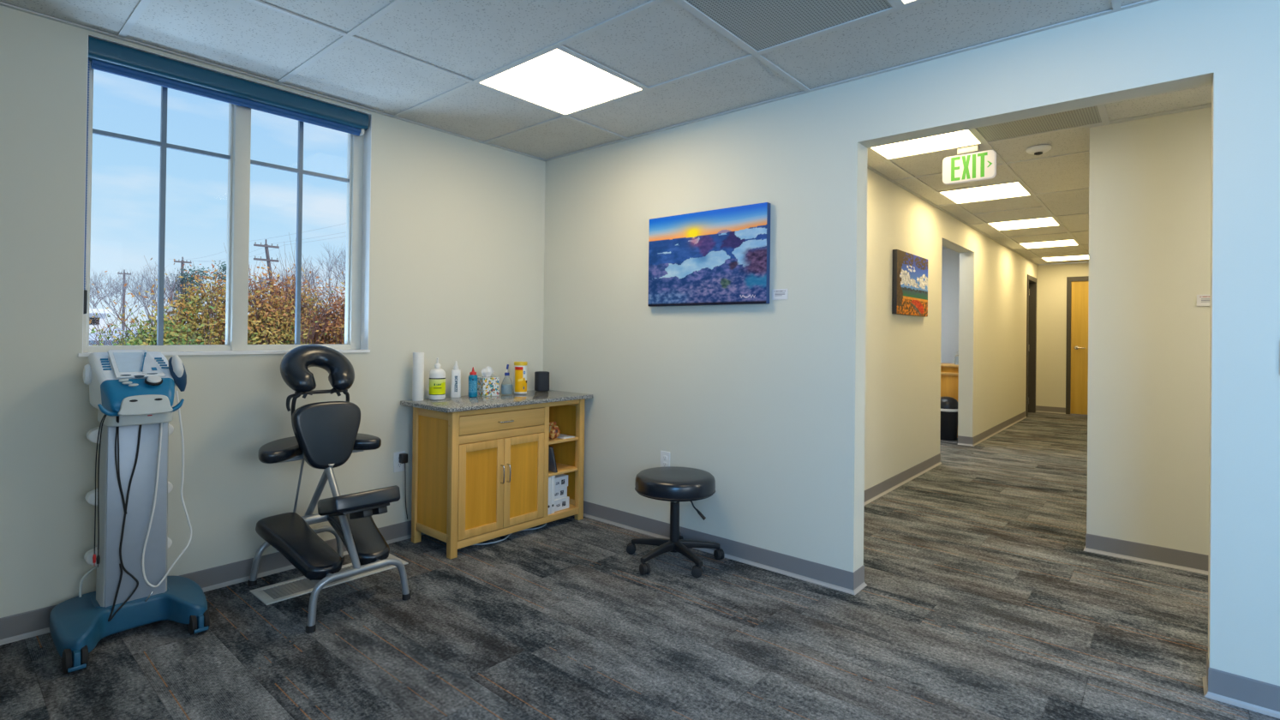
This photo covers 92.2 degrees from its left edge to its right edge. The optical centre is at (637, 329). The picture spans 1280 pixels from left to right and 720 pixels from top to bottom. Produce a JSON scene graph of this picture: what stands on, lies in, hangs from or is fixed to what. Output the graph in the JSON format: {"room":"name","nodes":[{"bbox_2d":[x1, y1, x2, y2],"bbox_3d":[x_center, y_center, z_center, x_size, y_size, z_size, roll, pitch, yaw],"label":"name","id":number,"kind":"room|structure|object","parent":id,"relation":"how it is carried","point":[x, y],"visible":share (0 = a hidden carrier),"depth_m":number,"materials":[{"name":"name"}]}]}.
{"room":"physical therapy clinic","nodes":[
{"label":"physical therapy clinic","id":0,"kind":"room"},
{"bbox_2d":[0,5,545,617],"bbox_3d":[-0.077,0.029,5.234,0.200,2.438,10.850,0,0,41],"label":"wall","id":1,"kind":"structure","parent":0,"point":[457,224],"depth_m":2.90,"materials":[{"name":"white paint"}]},
{"bbox_2d":[77,34,371,356],"bbox_3d":[-1.963,-0.546,3.052,0.228,1.328,1.212,0,0,41],"label":"window","id":2,"kind":"structure","parent":1,"relation":"in","point":[358,180],"depth_m":3.04,"materials":[{"name":"paint"}]},
{"bbox_2d":[83,35,368,313],"bbox_3d":[-1.915,-0.633,3.006,0.082,1.150,1.173,0,0,41],"label":"roller shade","id":3,"kind":"object","parent":2,"relation":"attached to","point":[104,56],"visible":0.94,"depth_m":2.87,"materials":[{"name":"blue fabric"}]},
{"bbox_2d":[393,450,405,472],"bbox_3d":[-1.379,0.764,3.571,0.008,0.115,0.070,0,0,41],"label":"wall outlet","id":4,"kind":"object","parent":1,"relation":"attached to","point":[397,466],"visible":0.84,"depth_m":3.56,"materials":[{"name":"white plastic"}]},
{"bbox_2d":[396,462,402,467],"bbox_3d":[-1.379,0.784,3.571,0.008,0.029,0.034,0,0,41],"label":"socket","id":5,"kind":"object","parent":4,"relation":"attached to","point":[398,464],"depth_m":3.57,"materials":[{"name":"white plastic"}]},
{"bbox_2d":[399,453,407,519],"bbox_3d":[-1.349,0.910,3.570,0.039,0.386,0.056,0,0,41],"label":"power adapter","id":6,"kind":"object","parent":1,"relation":"attached to","point":[403,457],"visible":1,"depth_m":3.56,"materials":[{"name":"black plastic"}]},
{"bbox_2d":[0,0,1160,161],"bbox_3d":[0.320,-1.224,0.785,6.200,0.028,4.200,0,0,41],"label":"ceiling","id":7,"kind":"structure","parent":0,"point":[422,62],"depth_m":2.64,"materials":[{"name":"tile"}]},
{"bbox_2d":[477,47,644,115],"bbox_3d":[-0.375,-1.229,3.055,0.586,0.046,0.586,0,0,41],"label":"ceiling light","id":8,"kind":"object","parent":7,"relation":"attached to","point":[558,80],"visible":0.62,"depth_m":3.04,"materials":[{"name":"plastic"}]},
{"bbox_2d":[680,0,896,53],"bbox_3d":[0.549,-1.260,2.259,0.586,0.122,0.586,0,0,41],"label":"ceiling vent","id":9,"kind":"object","parent":7,"relation":"in","point":[761,26],"visible":0.95,"depth_m":2.36,"materials":[{"name":"metal"}]},
{"bbox_2d":[898,0,919,5],"bbox_3d":[1.010,-1.219,1.861,0.586,0.046,0.586,0,0,41],"label":"ceiling light","id":10,"kind":"object","parent":7,"relation":"attached to","point":[902,2],"visible":1,"depth_m":2.25,"materials":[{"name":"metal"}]},
{"bbox_2d":[0,411,1279,719],"bbox_3d":[3.620,1.350,4.631,6.600,0.120,14.800,0,0,41],"label":"floor","id":11,"kind":"structure","parent":0,"point":[983,598],"depth_m":2.50,"materials":[{"name":"carpet"}]},
{"bbox_2d":[49,421,209,673],"bbox_3d":[-2.000,0.787,2.449,0.458,0.839,0.473,0,0,41],"label":"cart","id":12,"kind":"object","parent":11,"relation":"on","point":[77,624],"visible":0.93,"depth_m":2.43,"materials":[{"name":"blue plastic"}]},
{"bbox_2d":[107,424,142,622],"bbox_3d":[-1.996,0.742,2.402,0.023,0.753,0.098,0,0,36],"label":"wire","id":13,"kind":"object","parent":12,"relation":"attached to","point":[122,566],"visible":0.99,"depth_m":2.40,"materials":[{"name":"black plastic"}]},
{"bbox_2d":[83,349,184,426],"bbox_3d":[-2.017,0.224,2.472,0.373,0.287,0.290,0,0,41],"label":"therapy machine","id":14,"kind":"object","parent":12,"relation":"on","point":[137,386],"visible":0.99,"depth_m":2.40,"materials":[{"name":"grey plastic"}]},
{"bbox_2d":[92,414,107,567],"bbox_3d":[-2.028,0.607,2.328,0.139,0.614,0.022,0,0,41],"label":"wire","id":15,"kind":"object","parent":14,"relation":"hanging from","point":[94,559],"visible":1,"depth_m":2.36,"materials":[{"name":"black plastic"}]},
{"bbox_2d":[114,415,126,514],"bbox_3d":[-1.986,0.509,2.352,0.038,0.417,0.106,1,0,-23],"label":"wire","id":16,"kind":"object","parent":14,"relation":"hanging from","point":[117,416],"visible":0.97,"depth_m":2.38,"materials":[{"name":"black plastic"}]},
{"bbox_2d":[141,354,192,601],"bbox_3d":[-1.907,0.590,2.506,0.064,0.974,0.164,0,0,41],"label":"ultrasound applicator","id":17,"kind":"object","parent":14,"relation":"attached to","point":[176,368],"visible":0.98,"depth_m":2.51,"materials":[{"name":"white plastic"}]},
{"bbox_2d":[247,344,410,633],"bbox_3d":[-1.412,0.645,2.849,0.762,1.143,0.543,0,0,41],"label":"chair","id":18,"kind":"object","parent":11,"relation":"on","point":[326,434],"visible":1,"depth_m":2.81,"materials":[{"name":"black leather"}]},
{"bbox_2d":[249,553,408,604],"bbox_3d":[-1.496,1.215,3.037,0.215,0.006,0.670,0,0,41],"label":"chair base","id":19,"kind":"object","parent":11,"relation":"in","point":[289,589],"visible":0.62,"depth_m":2.91,"materials":[{"name":"metal"}]},
{"bbox_2d":[400,389,592,558],"bbox_3d":[-0.832,0.824,3.791,0.490,0.814,1.078,0,0,41],"label":"storage cabinet","id":20,"kind":"object","parent":11,"relation":"on","point":[481,473],"visible":1,"depth_m":3.53,"materials":[{"name":"brown wood"}]},
{"bbox_2d":[412,352,424,400],"bbox_3d":[-1.268,0.270,3.567,0.062,0.278,0.062,0,0,41],"label":"paper roll","id":21,"kind":"object","parent":20,"relation":"on","point":[418,357],"visible":1,"depth_m":3.54,"materials":[{"name":"paper"}]},
{"bbox_2d":[429,357,445,400],"bbox_3d":[-1.178,0.288,3.630,0.093,0.246,0.093,0,0,41],"label":"lotion bottle","id":22,"kind":"object","parent":20,"relation":"on","point":[437,375],"visible":1,"depth_m":3.59,"materials":[{"name":"white plastic"}]},
{"bbox_2d":[450,360,460,397],"bbox_3d":[-1.106,0.302,3.759,0.060,0.220,0.039,1,0,-16],"label":"bottle","id":23,"kind":"object","parent":20,"relation":"on","point":[456,372],"visible":1,"depth_m":3.74,"materials":[{"name":"white plastic"}]},
{"bbox_2d":[468,366,477,397],"bbox_3d":[-1.012,0.322,3.792,0.054,0.184,0.054,0,0,41],"label":"bottle","id":24,"kind":"object","parent":20,"relation":"on","point":[473,376],"visible":1,"depth_m":3.77,"materials":[{"name":"blue plastic"}]},
{"bbox_2d":[477,365,499,396],"bbox_3d":[-0.950,0.323,3.899,0.113,0.184,0.113,1,0,-40],"label":"tissue box","id":25,"kind":"object","parent":20,"relation":"on","point":[487,385],"visible":0.86,"depth_m":3.86,"materials":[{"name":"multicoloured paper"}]},
{"bbox_2d":[501,364,513,394],"bbox_3d":[-0.846,0.320,4.000,0.076,0.193,0.076,0,0,41],"label":"spray bottle","id":26,"kind":"object","parent":20,"relation":"on","point":[506,385],"visible":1,"depth_m":3.97,"materials":[{"name":"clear plastic"}]},
{"bbox_2d":[514,361,527,394],"bbox_3d":[-0.769,0.314,4.052,0.088,0.208,0.088,0,0,41],"label":"wipes canister","id":27,"kind":"object","parent":20,"relation":"on","point":[520,367],"visible":1,"depth_m":4.01,"materials":[{"name":"yellow plastic"}]},
{"bbox_2d":[534,370,549,391],"bbox_3d":[-0.657,0.354,4.243,0.092,0.134,0.082,1,0,-30],"label":"smart speaker","id":28,"kind":"object","parent":20,"relation":"on","point":[541,378],"visible":1,"depth_m":4.21},
{"bbox_2d":[547,476,550,514],"bbox_3d":[-0.649,1.034,3.921,0.259,0.232,0.034,0,0,41],"label":"ring binder","id":29,"kind":"object","parent":20,"relation":"on","point":[549,477],"visible":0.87,"depth_m":3.84,"materials":[{"name":"white plastic"}]},
{"bbox_2d":[548,445,557,472],"bbox_3d":[-0.608,0.810,3.921,0.240,0.166,0.052,0,0,41],"label":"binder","id":30,"kind":"object","parent":20,"relation":"on","point":[552,463],"visible":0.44,"depth_m":3.85,"materials":[{"name":"plastic"}]},
{"bbox_2d":[550,475,555,513],"bbox_3d":[-0.627,1.032,3.947,0.259,0.238,0.030,0,0,41],"label":"ring binder","id":31,"kind":"object","parent":20,"relation":"on","point":[553,478],"visible":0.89,"depth_m":3.86,"materials":[{"name":"white plastic"}]},
{"bbox_2d":[549,421,560,438],"bbox_3d":[-0.542,0.642,3.926,0.113,0.106,0.085,0,0,41],"label":"snack bag","id":32,"kind":"object","parent":20,"relation":"on","point":[554,431],"visible":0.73,"depth_m":3.89,"materials":[{"name":"brown plastic"}]},
{"bbox_2d":[554,496,569,511],"bbox_3d":[-0.559,1.116,4.010,0.201,0.071,0.129,0,0,41],"label":"box","id":33,"kind":"object","parent":20,"relation":"on","point":[562,503],"visible":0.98,"depth_m":3.94,"materials":[{"name":"white cardboard"}]},
{"bbox_2d":[554,486,567,499],"bbox_3d":[-0.571,1.046,4.011,0.201,0.067,0.122,0,0,41],"label":"box","id":34,"kind":"object","parent":33,"relation":"on","point":[559,493],"visible":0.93,"depth_m":3.95,"materials":[{"name":"white cardboard"}]},
{"bbox_2d":[554,473,568,489],"bbox_3d":[-0.564,0.976,4.009,0.201,0.071,0.124,0,0,41],"label":"box","id":35,"kind":"object","parent":34,"relation":"on","point":[561,481],"visible":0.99,"depth_m":3.95,"materials":[{"name":"white cardboard"}]},
{"bbox_2d":[548,462,577,476],"bbox_3d":[-0.610,0.906,4.043,0.374,0.018,0.278,0,0,41],"label":"shelf","id":36,"kind":"object","parent":20,"relation":"attached to","point":[562,468],"depth_m":3.99,"materials":[{"name":"brown wood"}]},
{"bbox_2d":[548,433,578,444],"bbox_3d":[-0.607,0.706,4.045,0.374,0.018,0.278,0,0,41],"label":"shelf","id":37,"kind":"object","parent":20,"relation":"attached to","point":[575,439],"depth_m":3.95,"materials":[{"name":"brown wood"}]},
{"bbox_2d":[556,433,574,438],"bbox_3d":[-0.515,0.694,4.037,0.208,0.006,0.094,0,0,41],"label":"paper sheets","id":38,"kind":"object","parent":20,"relation":"on","point":[562,436],"visible":0.57,"depth_m":3.98,"materials":[{"name":"white paper"}]},
{"bbox_2d":[472,522,547,544],"bbox_3d":[-0.752,1.226,3.732,0.128,0.009,0.648,0,0,38],"label":"power cable","id":39,"kind":"object","parent":11,"relation":"on","point":[546,523],"visible":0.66,"depth_m":3.60,"materials":[{"name":"grey plastic"}]},
{"bbox_2d":[626,466,724,577],"bbox_3d":[0.208,1.007,3.296,0.505,0.467,0.497,1,0,-28],"label":"stool","id":40,"kind":"object","parent":11,"relation":"on","point":[673,484],"visible":1,"depth_m":3.22,"materials":[{"name":"black leather"}]},
{"bbox_2d":[939,396,957,440],"bbox_3d":[3.686,1.052,7.353,0.284,0.507,0.284,0,0,41],"label":"bin","id":41,"kind":"object","parent":11,"relation":"on","point":[948,404],"visible":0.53,"depth_m":7.24,"materials":[{"name":"black plastic"}]},
{"bbox_2d":[940,362,958,437],"bbox_3d":[3.680,0.871,7.988,1.140,0.880,0.550,0,0,41],"label":"cabinet","id":42,"kind":"object","parent":11,"relation":"on","point":[949,372],"depth_m":7.54,"materials":[{"name":"orange wood"}]},
{"bbox_2d":[940,362,958,367],"bbox_3d":[3.686,0.444,7.990,1.140,0.025,0.550,0,0,41],"label":"countertop","id":43,"kind":"structure","parent":42,"relation":"on","point":[942,364],"depth_m":7.57,"materials":[{"name":"brown wood"}]},
{"bbox_2d":[954,351,958,364],"bbox_3d":[3.980,0.351,7.665,0.066,0.163,0.066,0,0,41],"label":"hand sanitizer","id":44,"kind":"object","parent":42,"relation":"on","point":[956,357],"visible":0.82,"depth_m":7.64,"materials":[{"name":"white plastic"}]},
{"bbox_2d":[543,0,1279,685],"bbox_3d":[1.718,0.034,2.416,6.200,2.438,0.128,0,0,41],"label":"wall","id":45,"kind":"structure","parent":0,"point":[768,400],"depth_m":3.02,"materials":[{"name":"white paint"}]},
{"bbox_2d":[0,500,1279,718],"bbox_3d":[0.337,1.176,0.824,6.200,0.100,4.341,0,0,41],"label":"baseboard","id":46,"kind":"structure","parent":45,"relation":"attached to","point":[848,582],"depth_m":2.98,"materials":[{"name":"plastic"}]},
{"bbox_2d":[660,450,669,466],"bbox_3d":[0.164,0.779,3.653,0.070,0.115,0.008,0,0,41],"label":"wall outlet","id":47,"kind":"object","parent":45,"relation":"attached to","point":[665,456],"visible":0.85,"depth_m":3.65,"materials":[{"name":"white plastic"}]},
{"bbox_2d":[647,202,770,306],"bbox_3d":[0.381,-0.401,3.467,0.798,0.526,0.036,0,0,41],"label":"picture","id":48,"kind":"object","parent":45,"relation":"attached to","point":[721,256],"visible":1,"depth_m":3.42},
{"bbox_2d":[771,288,787,299],"bbox_3d":[0.735,-0.182,3.180,0.085,0.054,0.003,0,0,41],"label":"card","id":49,"kind":"object","parent":45,"relation":"attached to","point":[777,294],"visible":1,"depth_m":3.18,"materials":[{"name":"white paper"}]},
{"bbox_2d":[940,248,959,363],"bbox_3d":[4.108,0.102,8.735,1.563,2.438,0.120,0,0,41],"label":"wall","id":50,"kind":"structure","parent":0,"point":[950,259],"depth_m":8.49,"materials":[{"name":"white paint"}]},
{"bbox_2d":[864,167,1037,490],"bbox_3d":[3.668,0.086,6.915,0.149,2.438,9.234,0,0,41],"label":"wall","id":51,"kind":"structure","parent":0,"point":[902,421],"depth_m":5.67,"materials":[{"name":"beige paint"}]},
{"bbox_2d":[863,453,941,505],"bbox_3d":[1.758,1.217,4.701,0.162,0.100,3.416,0,0,41],"label":"baseboard","id":52,"kind":"structure","parent":51,"relation":"attached to","point":[882,488],"depth_m":5.04,"materials":[{"name":"plastic"}]},
{"bbox_2d":[891,249,928,317],"bbox_3d":[2.304,-0.376,5.188,0.036,0.510,0.830,0,0,41],"label":"picture","id":53,"kind":"object","parent":51,"relation":"attached to","point":[910,271],"visible":1,"depth_m":5.10},
{"bbox_2d":[957,410,1026,446],"bbox_3d":[4.813,1.277,8.242,0.162,0.100,3.406,0,0,41],"label":"baseboard","id":54,"kind":"structure","parent":51,"relation":"attached to","point":[966,440],"depth_m":7.55,"materials":[{"name":"plastic"}]},
{"bbox_2d":[867,83,1211,264],"bbox_3d":[5.333,-1.135,5.400,4.637,0.028,9.084,0,0,41],"label":"ceiling","id":55,"kind":"structure","parent":0,"point":[1057,180],"depth_m":4.77,"materials":[{"name":"tile"}]},
{"bbox_2d":[870,129,982,159],"bbox_3d":[1.758,-1.198,3.845,0.586,0.046,0.586,0,0,41],"label":"ceiling light","id":56,"kind":"object","parent":55,"relation":"attached to","point":[964,138],"visible":0.39,"depth_m":3.94,"materials":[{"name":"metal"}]},
{"bbox_2d":[942,144,996,184],"bbox_3d":[2.126,-1.060,3.954,0.306,0.220,0.058,0,0,41],"label":"exit sign","id":57,"kind":"object","parent":55,"relation":"hanging from","point":[970,164],"visible":1,"depth_m":3.93,"materials":[{"name":"white plastic"}]},
{"bbox_2d":[938,181,1031,203],"bbox_3d":[2.953,-1.175,5.230,0.586,0.046,0.586,0,0,41],"label":"ceiling light","id":58,"kind":"object","parent":55,"relation":"attached to","point":[1013,189],"visible":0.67,"depth_m":5.23,"materials":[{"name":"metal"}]},
{"bbox_2d":[987,216,1059,230],"bbox_3d":[4.147,-1.152,6.614,0.586,0.046,0.586,0,0,41],"label":"ceiling light","id":59,"kind":"object","parent":55,"relation":"attached to","point":[1043,222],"visible":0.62,"depth_m":6.63,"materials":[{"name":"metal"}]},
{"bbox_2d":[1025,144,1051,155],"bbox_3d":[2.574,-1.144,3.957,0.140,0.042,0.140,0,0,41],"label":"smoke detector","id":60,"kind":"object","parent":55,"relation":"attached to","point":[1040,149],"visible":1,"depth_m":3.92,"materials":[{"name":"white plastic"}]},
{"bbox_2d":[974,105,1103,143],"bbox_3d":[2.220,-1.232,3.447,0.586,0.122,0.586,0,0,41],"label":"ceiling vent","id":61,"kind":"object","parent":55,"relation":"in","point":[1088,116],"visible":0.38,"depth_m":3.53,"materials":[{"name":"metal"}]},
{"bbox_2d":[1018,239,1078,248],"bbox_3d":[5.342,-1.129,7.999,0.586,0.046,0.586,0,0,41],"label":"ceiling light","id":62,"kind":"object","parent":55,"relation":"attached to","point":[1065,242],"visible":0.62,"depth_m":8.03,"materials":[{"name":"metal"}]},
{"bbox_2d":[1041,255,1088,261],"bbox_3d":[6.536,-1.105,9.384,0.586,0.046,0.586,0,0,41],"label":"ceiling light","id":63,"kind":"object","parent":55,"relation":"attached to","point":[1077,257],"visible":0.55,"depth_m":9.42,"materials":[{"name":"plastic"}]},
{"bbox_2d":[1036,262,1088,407],"bbox_3d":[7.244,0.147,9.828,1.462,2.438,0.150,0,0,41],"label":"wall","id":64,"kind":"structure","parent":0,"point":[1051,315],"depth_m":10.10,"materials":[{"name":"beige paint"}]},
{"bbox_2d":[1035,405,1065,413],"bbox_3d":[6.736,1.311,10.057,0.403,0.100,0.136,0,0,41],"label":"baseboard","id":65,"kind":"structure","parent":64,"relation":"attached to","point":[1040,409],"depth_m":10.11,"materials":[{"name":"plastic"}]},
{"bbox_2d":[1065,275,1088,414],"bbox_3d":[7.332,0.259,9.707,0.943,2.215,0.195,0,0,41],"label":"door","id":66,"kind":"structure","parent":64,"relation":"in","point":[1077,287],"depth_m":9.90,"materials":[{"name":"brown wood"}]},
{"bbox_2d":[1086,107,1211,555],"bbox_3d":[6.367,0.110,5.490,3.176,2.438,7.865,0,0,41],"label":"wall","id":67,"kind":"structure","parent":0,"point":[1148,404],"depth_m":3.37,"materials":[{"name":"beige paint"}]},
{"bbox_2d":[1083,532,1208,574],"bbox_3d":[6.294,1.278,5.425,3.190,0.100,7.729,0,0,41],"label":"baseboard","id":68,"kind":"structure","parent":67,"relation":"attached to","point":[1186,560],"depth_m":3.36,"materials":[{"name":"plastic"}]},
{"bbox_2d":[1196,293,1210,305],"bbox_3d":[2.983,-0.153,3.217,0.095,0.062,0.003,0,0,41],"label":"card","id":69,"kind":"object","parent":67,"relation":"attached to","point":[1202,300],"visible":0.48,"depth_m":3.23,"materials":[{"name":"white paper"}]},
{"bbox_3d":[5.690,0.132,10.368,1.300,2.438,1.560,0,0,41],"label":"wall","id":70,"kind":"structure","parent":0,"visible":0},
{"bbox_2d":[1025,274,1036,417],"bbox_3d":[5.929,0.252,10.113,0.956,2.200,0.850,0,0,41],"label":"door","id":71,"kind":"structure","parent":70,"relation":"in","point":[1031,281],"depth_m":10.10,"materials":[{"name":"brown wood"}]},
{"label":"outside","id":72,"kind":"structure","parent":0,"visible":0},
{"bbox_2d":[89,328,330,340],"bbox_3d":[-44.591,0.742,68.687,150.000,1.312,120.000,0,0,41],"label":"snow","id":73,"kind":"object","parent":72,"point":[107,329],"visible":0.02,"depth_m":34.56,"materials":[{"name":"white snow"}]},
{"bbox_2d":[89,275,103,298],"bbox_3d":[-40.749,-2.076,43.289,3.775,4.829,5.392,1,0,30],"label":"bare tree","id":74,"kind":"object","parent":73,"relation":"on","point":[92,285],"visible":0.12,"depth_m":44.89,"materials":[{"name":"grey plant"}]},
{"bbox_2d":[89,308,112,332],"bbox_3d":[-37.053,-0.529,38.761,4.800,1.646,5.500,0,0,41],"label":"building","id":75,"kind":"structure","parent":73,"relation":"on","point":[102,312],"depth_m":38.94,"materials":[{"name":"white"}]},
{"bbox_2d":[89,269,130,308],"bbox_3d":[-41.176,-2.420,46.717,4.784,5.536,4.768,1,0,19],"label":"bare tree","id":76,"kind":"object","parent":73,"relation":"on","point":[110,278],"visible":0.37,"depth_m":46.56,"materials":[{"name":"grey plant"}]},
{"bbox_2d":[117,269,131,328],"bbox_3d":[-60.568,-3.409,72.687,0.323,7.350,1.240,0,0,41],"label":"utility pole","id":77,"kind":"object","parent":73,"relation":"on","point":[121,272],"visible":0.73,"depth_m":72.61,"materials":[{"name":"brown wood"}]},
{"bbox_2d":[89,275,173,329],"bbox_3d":[-41.696,-2.077,49.935,4.737,4.872,4.974,1,0,18],"label":"bare tree","id":78,"kind":"object","parent":73,"relation":"on","point":[111,296],"visible":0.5,"depth_m":49.26,"materials":[{"name":"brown plant"}]},
{"bbox_2d":[107,262,194,334],"bbox_3d":[-25.767,-1.516,33.093,4.438,4.288,3.015,1,0,14],"label":"bare tree","id":79,"kind":"object","parent":73,"relation":"on","point":[144,272],"visible":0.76,"depth_m":32.83,"materials":[{"name":"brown plant"}]},
{"bbox_2d":[89,295,221,345],"bbox_3d":[-4.048,0.602,5.119,1.308,1.804,1.332,1,0,-8],"label":"shrub","id":80,"kind":"object","parent":73,"relation":"on","point":[169,336],"visible":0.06,"depth_m":5.02,"materials":[{"name":"green plant"}]},
{"bbox_2d":[130,269,199,317],"bbox_3d":[-28.164,-1.535,36.796,3.158,4.216,3.735,0,0,31],"label":"bare tree","id":81,"kind":"object","parent":73,"relation":"on","point":[172,270],"visible":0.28,"depth_m":36.77,"materials":[{"name":"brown plant"}]},
{"bbox_2d":[173,257,191,312],"bbox_3d":[-43.467,-3.279,58.830,0.323,7.340,1.360,0,0,41],"label":"utility pole","id":82,"kind":"object","parent":73,"relation":"on","point":[182,261],"visible":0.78,"depth_m":58.79,"materials":[{"name":"brown wood"}]},
{"bbox_2d":[166,266,210,312],"bbox_3d":[-24.951,-1.501,34.428,2.328,4.292,2.202,1,0,-21],"label":"pine tree","id":83,"kind":"object","parent":73,"relation":"on","point":[188,274],"visible":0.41,"depth_m":34.23,"materials":[{"name":"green plant"}]},
{"bbox_2d":[89,243,317,345],"bbox_3d":[-3.898,0.359,5.550,1.503,2.295,1.819,1,0,-2],"label":"shrub","id":84,"kind":"object","parent":73,"relation":"on","point":[209,311],"visible":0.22,"depth_m":5.44,"materials":[{"name":"green plant"}]},
{"bbox_2d":[208,260,251,306],"bbox_3d":[-23.882,-1.752,36.194,2.485,4.831,2.406,1,0,-18],"label":"pine tree","id":85,"kind":"object","parent":73,"relation":"on","point":[224,265],"visible":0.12,"depth_m":35.89,"materials":[{"name":"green plant"}]},
{"bbox_2d":[119,233,345,345],"bbox_3d":[-3.559,0.276,5.812,2.032,2.473,1.563,1,0,-39],"label":"shrub","id":86,"kind":"object","parent":73,"relation":"on","point":[278,314],"visible":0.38,"depth_m":5.67,"materials":[{"name":"green plant"}]},
{"bbox_2d":[253,239,279,297],"bbox_3d":[-26.651,-2.946,44.520,0.560,7.126,1.948,0,0,41],"label":"utility pole","id":87,"kind":"object","parent":73,"relation":"on","point":[266,246],"visible":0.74,"depth_m":44.46,"materials":[{"name":"brown wood"}]},
{"bbox_2d":[172,222,346,262],"bbox_3d":[-21.916,-7.014,42.329,54.448,2.375,4.360,0,0,35],"label":"power lines","id":88,"kind":"object","parent":87,"relation":"attached to","point":[345,223],"visible":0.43,"depth_m":43.45,"materials":[{"name":"metal"}]},
{"bbox_2d":[249,278,293,305],"bbox_3d":[-21.987,-1.168,36.640,2.446,3.751,3.576,0,0,31],"label":"bare tree","id":89,"kind":"object","parent":73,"relation":"on","point":[258,278],"visible":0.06,"depth_m":35.91,"materials":[{"name":"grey plant"}]},
{"bbox_2d":[248,253,342,344],"bbox_3d":[-3.692,0.334,6.541,1.600,2.366,1.472,1,0,22],"label":"shrub","id":90,"kind":"object","parent":73,"relation":"on","point":[313,274],"visible":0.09,"depth_m":6.26,"materials":[{"name":"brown plant"}]},
{"bbox_2d":[274,258,330,315],"bbox_3d":[-20.089,-1.931,36.852,4.368,5.351,3.721,1,0,-2],"label":"bare tree","id":91,"kind":"object","parent":73,"relation":"on","point":[311,283],"visible":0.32,"depth_m":36.86,"materials":[{"name":"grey plant"}]},
{"bbox_2d":[275,259,345,329],"bbox_3d":[-2.892,0.376,6.848,1.758,2.302,1.720,0,0,41],"label":"shrub","id":92,"kind":"object","parent":73,"relation":"on","point":[335,260],"visible":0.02,"depth_m":6.52,"materials":[{"name":"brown plant"}]},
{"bbox_2d":[276,271,345,344],"bbox_3d":[-2.707,0.374,6.186,1.942,2.303,1.873,1,0,-34],"label":"shrub","id":93,"kind":"object","parent":73,"relation":"on","point":[340,311],"visible":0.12,"depth_m":6.16,"materials":[{"name":"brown plant"}]},
{"bbox_2d":[301,242,346,304],"bbox_3d":[-15.200,-2.022,33.597,4.238,5.747,5.483,1,0,11],"label":"bare tree","id":94,"kind":"object","parent":73,"relation":"on","point":[339,254],"visible":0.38,"depth_m":32.35,"materials":[{"name":"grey plant"}]},
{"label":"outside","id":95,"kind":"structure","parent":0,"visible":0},
{"bbox_2d":[89,340,130,345],"bbox_3d":[-5.332,0.769,34.817,1.600,0.330,80.000,0,0,41],"label":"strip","id":96,"kind":"object","parent":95,"point":[91,341],"depth_m":19.90,"materials":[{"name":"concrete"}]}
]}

